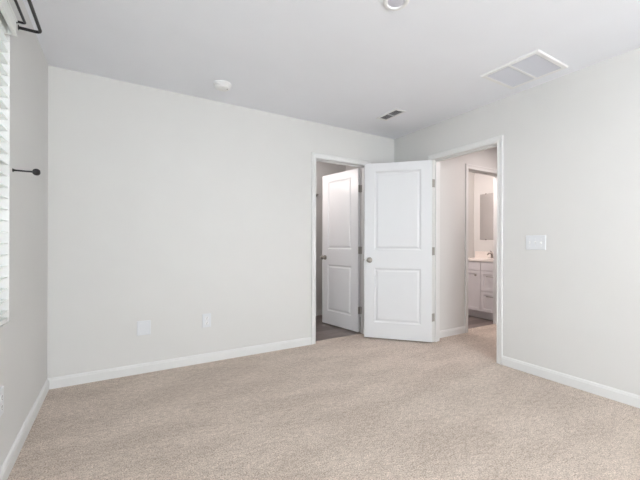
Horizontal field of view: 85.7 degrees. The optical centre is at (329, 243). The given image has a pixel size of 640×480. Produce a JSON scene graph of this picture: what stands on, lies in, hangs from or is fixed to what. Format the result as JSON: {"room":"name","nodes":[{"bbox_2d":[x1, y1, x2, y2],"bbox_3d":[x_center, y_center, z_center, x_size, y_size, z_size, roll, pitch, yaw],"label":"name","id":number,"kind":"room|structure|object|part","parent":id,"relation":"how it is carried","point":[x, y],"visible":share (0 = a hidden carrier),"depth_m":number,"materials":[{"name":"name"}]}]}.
{"room":"empty bedroom","nodes":[
{"label":"empty bedroom","id":0,"kind":"room"},
{"bbox_2d":[0,0,47,467],"bbox_3d":[-0.789,-0.119,0.320,0.115,2.440,5.272,0,0,-32],"label":"wall","id":1,"kind":"structure","parent":0,"point":[23,338],"depth_m":1.90,"materials":[{"name":"paint"}]},
{"bbox_2d":[0,386,3,416],"bbox_3d":[-1.472,0.714,1.548,0.008,0.126,0.078,0,0,-32],"label":"wall outlet","id":2,"kind":"object","parent":1,"relation":"attached to","point":[2,387],"visible":1,"depth_m":1.55,"materials":[{"name":"white plastic"}]},
{"bbox_2d":[14,0,25,23],"bbox_3d":[-0.955,-1.143,0.747,0.042,0.016,2.451,0,0,-32],"label":"curtain rod","id":3,"kind":"object","parent":1,"relation":"attached to","point":[15,1],"visible":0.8,"depth_m":1.71,"materials":[{"name":"black metal"}]},
{"bbox_2d":[0,379,48,479],"bbox_3d":[-0.738,1.059,0.354,0.013,0.083,5.246,0,0,-32],"label":"baseboard","id":4,"kind":"structure","parent":1,"relation":"attached to","point":[11,458],"depth_m":1.88,"materials":[{"name":"white paint"}]},
{"bbox_2d":[12,168,40,175],"bbox_3d":[-1.535,-0.368,1.751,0.108,0.036,0.036,0,0,-32],"label":"curtain holdback","id":5,"kind":"object","parent":1,"relation":"attached to","point":[36,172],"visible":1,"depth_m":1.75,"materials":[{"name":"black metal"}]},
{"bbox_3d":[-1.547,-0.368,1.744,0.080,0.018,0.018,0,0,-32],"label":"stem","id":6,"kind":"part","parent":5,"relation":"part of","materials":[{"name":"black metal"}]},
{"bbox_3d":[-1.503,-0.367,1.771,0.033,0.036,0.036,0,0,-32],"label":"knob","id":7,"kind":"part","parent":5,"relation":"part of","materials":[{"name":"black metal"}]},
{"bbox_2d":[18,0,41,33],"bbox_3d":[-0.931,-1.134,0.764,0.101,0.024,2.536,0,0,-32],"label":"curtain rod","id":8,"kind":"object","parent":1,"relation":"attached to","point":[39,31],"visible":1,"depth_m":1.79,"materials":[{"name":"black metal"}]},
{"bbox_2d":[47,65,393,377],"bbox_3d":[-0.674,-0.119,3.551,3.690,2.440,0.115,0,0,-32],"label":"wall","id":9,"kind":"structure","parent":0,"point":[169,209],"depth_m":3.05,"materials":[{"name":"paint"}]},
{"bbox_2d":[137,320,150,335],"bbox_3d":[-1.573,0.715,2.929,0.104,0.122,0.007,0,0,-32],"label":"blank wall plate","id":10,"kind":"object","parent":9,"relation":"attached to","point":[143,327],"visible":1,"depth_m":2.93,"materials":[{"name":"white plastic"}]},
{"bbox_2d":[47,337,310,388],"bbox_3d":[-1.158,1.058,3.182,2.256,0.083,0.013,0,0,-32],"label":"baseboard","id":11,"kind":"structure","parent":9,"relation":"attached to","point":[111,373],"depth_m":3.02,"materials":[{"name":"white paint"}]},
{"bbox_2d":[202,313,210,327],"bbox_3d":[-1.135,0.712,3.198,0.078,0.126,0.008,0,0,-32],"label":"wall outlet","id":12,"kind":"object","parent":9,"relation":"attached to","point":[206,318],"visible":1,"depth_m":3.19,"materials":[{"name":"white plastic"}]},
{"bbox_2d":[311,152,370,344],"bbox_3d":[0.124,0.051,4.041,0.823,2.105,0.149,0,0,-32],"label":"door frame","id":13,"kind":"structure","parent":9,"relation":"attached to","point":[319,157],"depth_m":3.79,"materials":[{"name":"white paint"}]},
{"bbox_2d":[321,168,360,331],"bbox_3d":[0.145,0.078,4.532,0.168,2.022,0.714,0,0,-40],"label":"door","id":14,"kind":"structure","parent":9,"relation":"in","point":[341,249],"depth_m":4.49,"materials":[{"name":"white paint"}]},
{"bbox_2d":[7,315,639,479],"bbox_3d":[1.326,1.157,2.362,5.863,0.101,6.765,0,0,-32],"label":"floor","id":15,"kind":"structure","parent":0,"point":[352,407],"depth_m":2.14,"materials":[{"name":"beige carpet"}]},
{"bbox_2d":[468,251,492,319],"bbox_3d":[2.372,0.617,5.300,0.587,0.984,0.752,0,0,-32],"label":"bathroom vanity","id":16,"kind":"object","parent":15,"relation":"on","point":[480,268],"visible":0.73,"depth_m":5.08,"materials":[{"name":"white paint"}]},
{"bbox_3d":[2.092,0.692,5.270,0.018,0.590,0.490,0,0,-32],"label":"door","id":17,"kind":"part","parent":16,"relation":"part of","materials":[{"name":"white paint"}]},
{"bbox_2d":[468,258,492,261],"bbox_3d":[2.383,0.248,5.306,0.563,0.032,0.752,0,0,-32],"label":"countertop","id":18,"kind":"structure","parent":16,"relation":"on","point":[478,260],"depth_m":5.06,"materials":[{"name":"stone"}]},
{"bbox_3d":[2.282,0.841,4.959,0.018,0.294,0.223,0,0,-32],"label":"drawer","id":19,"kind":"part","parent":16,"relation":"part of","materials":[{"name":"white paint"}]},
{"bbox_3d":[2.283,0.542,4.959,0.018,0.288,0.223,0,0,-32],"label":"drawer","id":20,"kind":"part","parent":16,"relation":"part of","materials":[{"name":"white paint"}]},
{"bbox_2d":[316,161,345,309],"bbox_3d":[-0.006,-0.117,5.451,4.690,2.440,0.100,0,0,-32],"label":"wall","id":21,"kind":"structure","parent":0,"point":[322,168],"depth_m":5.31,"materials":[{"name":"paint"}]},
{"bbox_2d":[316,310,321,315],"bbox_3d":[-0.858,1.059,4.864,2.630,0.083,0.013,0,0,-32],"label":"baseboard","id":22,"kind":"structure","parent":21,"relation":"attached to","point":[318,312],"depth_m":5.28,"materials":[{"name":"white paint"}]},
{"bbox_2d":[23,0,639,138],"bbox_3d":[1.334,-1.383,2.362,5.863,0.100,6.765,0,0,-32],"label":"ceiling","id":23,"kind":"structure","parent":0,"point":[346,64],"depth_m":2.33,"materials":[{"name":"paint"}]},
{"bbox_2d":[213,80,230,91],"bbox_3d":[-0.894,-1.316,2.892,0.146,0.048,0.146,0,0,-32],"label":"smoke detector","id":24,"kind":"object","parent":23,"relation":"attached to","point":[221,85],"visible":1,"depth_m":2.85,"materials":[{"name":"white plastic"}]},
{"bbox_2d":[376,108,406,120],"bbox_3d":[0.639,-1.330,3.566,0.144,0.009,0.310,0,0,-32],"label":"ceiling vent","id":25,"kind":"object","parent":23,"relation":"in","point":[395,112],"visible":1,"depth_m":3.55,"materials":[{"name":"white plastic"}]},
{"bbox_2d":[383,0,408,10],"bbox_3d":[0.369,-1.329,1.896,0.143,0.013,0.143,0,0,-32],"label":"recessed light","id":26,"kind":"object","parent":23,"relation":"in","point":[393,5],"visible":1,"depth_m":1.92,"materials":[{"name":"white plastic"}]},
{"bbox_2d":[481,49,567,88],"bbox_3d":[1.497,-1.327,2.659,0.426,0.012,0.440,0,0,-32],"label":"ceiling vent","id":27,"kind":"object","parent":23,"relation":"in","point":[537,64],"visible":1,"depth_m":2.63,"materials":[{"name":"white plastic"}]},
{"bbox_2d":[346,166,360,316],"bbox_3d":[0.757,-0.115,4.858,0.110,2.440,1.710,0,0,-32],"label":"wall","id":28,"kind":"structure","parent":0,"point":[347,167],"depth_m":5.21,"materials":[{"name":"paint"}]},
{"bbox_2d":[440,147,496,330],"bbox_3d":[2.111,-0.111,4.618,2.173,2.440,0.115,0,0,-32],"label":"wall","id":29,"kind":"structure","parent":0,"point":[452,171],"depth_m":4.19,"materials":[{"name":"paint"}]},
{"bbox_2d":[440,326,465,337],"bbox_3d":[1.453,1.066,4.141,0.560,0.083,0.013,0,0,-32],"label":"baseboard","id":30,"kind":"structure","parent":29,"relation":"attached to","point":[459,330],"depth_m":4.16,"materials":[{"name":"white paint"}]},
{"bbox_2d":[465,164,496,332],"bbox_3d":[2.017,0.057,4.551,0.824,2.105,0.132,0,0,-32],"label":"door frame","id":31,"kind":"structure","parent":29,"relation":"attached to","point":[468,167],"depth_m":4.50,"materials":[{"name":"white paint"}]},
{"bbox_2d":[468,172,473,257],"bbox_3d":[2.150,-0.111,5.665,0.790,2.440,0.100,0,0,-32],"label":"wall","id":32,"kind":"structure","parent":0,"point":[471,175],"depth_m":5.74,"materials":[{"name":"paint"}]},
{"bbox_2d":[474,173,493,257],"bbox_3d":[2.670,-0.109,5.477,0.100,2.440,0.765,0,0,-32],"label":"wall","id":33,"kind":"structure","parent":0,"point":[483,184],"depth_m":5.69,"materials":[{"name":"paint"}]},
{"bbox_2d":[475,251,492,257],"bbox_3d":[2.623,0.179,5.436,0.018,0.106,0.722,0,0,-32],"label":"backsplash","id":34,"kind":"structure","parent":33,"relation":"attached to","point":[478,254],"depth_m":5.62,"materials":[{"name":"stone"}]},
{"bbox_2d":[480,193,493,239],"bbox_3d":[2.618,-0.436,5.459,0.008,0.756,0.510,0,0,-32],"label":"wall mirror","id":35,"kind":"object","parent":33,"relation":"attached to","point":[486,200],"visible":0.44,"depth_m":5.57,"materials":[{"name":"silver mirror"}]},
{"bbox_2d":[394,47,639,394],"bbox_3d":[2.258,-0.110,2.190,0.115,2.440,5.272,0,0,-32],"label":"wall","id":36,"kind":"structure","parent":0,"point":[571,142],"depth_m":2.69,"materials":[{"name":"paint"}]},
{"bbox_2d":[364,160,432,341],"bbox_3d":[0.782,0.080,3.946,0.776,2.022,0.168,0,0,16],"label":"door","id":37,"kind":"structure","parent":36,"relation":"in","point":[398,249],"depth_m":3.93,"materials":[{"name":"white paint"}]},
{"bbox_2d":[428,135,502,364],"bbox_3d":[1.411,0.055,3.569,0.149,2.105,0.888,0,0,-32],"label":"door frame","id":38,"kind":"structure","parent":36,"relation":"attached to","point":[497,141],"depth_m":3.54,"materials":[{"name":"white paint"}]},
{"bbox_3d":[1.468,0.055,3.603,0.017,2.105,0.888,0,0,-32],"label":"casing","id":39,"kind":"part","parent":38,"relation":"part of","materials":[{"name":"white paint"}]},
{"bbox_2d":[526,235,545,249],"bbox_3d":[1.738,-0.010,2.908,0.020,0.122,0.163,0,0,-32],"label":"light switch","id":40,"kind":"object","parent":36,"relation":"attached to","point":[533,242],"visible":1,"depth_m":2.90,"materials":[{"name":"white plastic"}]},
{"bbox_2d":[502,356,639,407],"bbox_3d":[2.579,1.069,1.539,0.013,0.083,3.796,0,0,-32],"label":"baseboard","id":41,"kind":"structure","parent":36,"relation":"attached to","point":[631,399],"depth_m":2.65,"materials":[{"name":"white paint"}]},
{"bbox_3d":[-1.210,-0.342,0.923,0.050,1.438,1.640,0,0,-32],"label":"window","id":42,"kind":"structure","parent":0,"visible":0},
{"bbox_2d":[0,0,17,325],"bbox_3d":[-1.126,-0.350,0.952,0.098,1.452,1.642,0,0,-32],"label":"window blind","id":43,"kind":"object","parent":42,"relation":"attached to","point":[8,20],"visible":1,"depth_m":1.60,"materials":[{"name":"white plastic"}]},
{"bbox_3d":[-1.151,0.365,0.956,0.061,0.021,1.612,0,0,-32],"label":"rail","id":44,"kind":"part","parent":43,"relation":"part of","materials":[{"name":"white plastic"}]}
]}

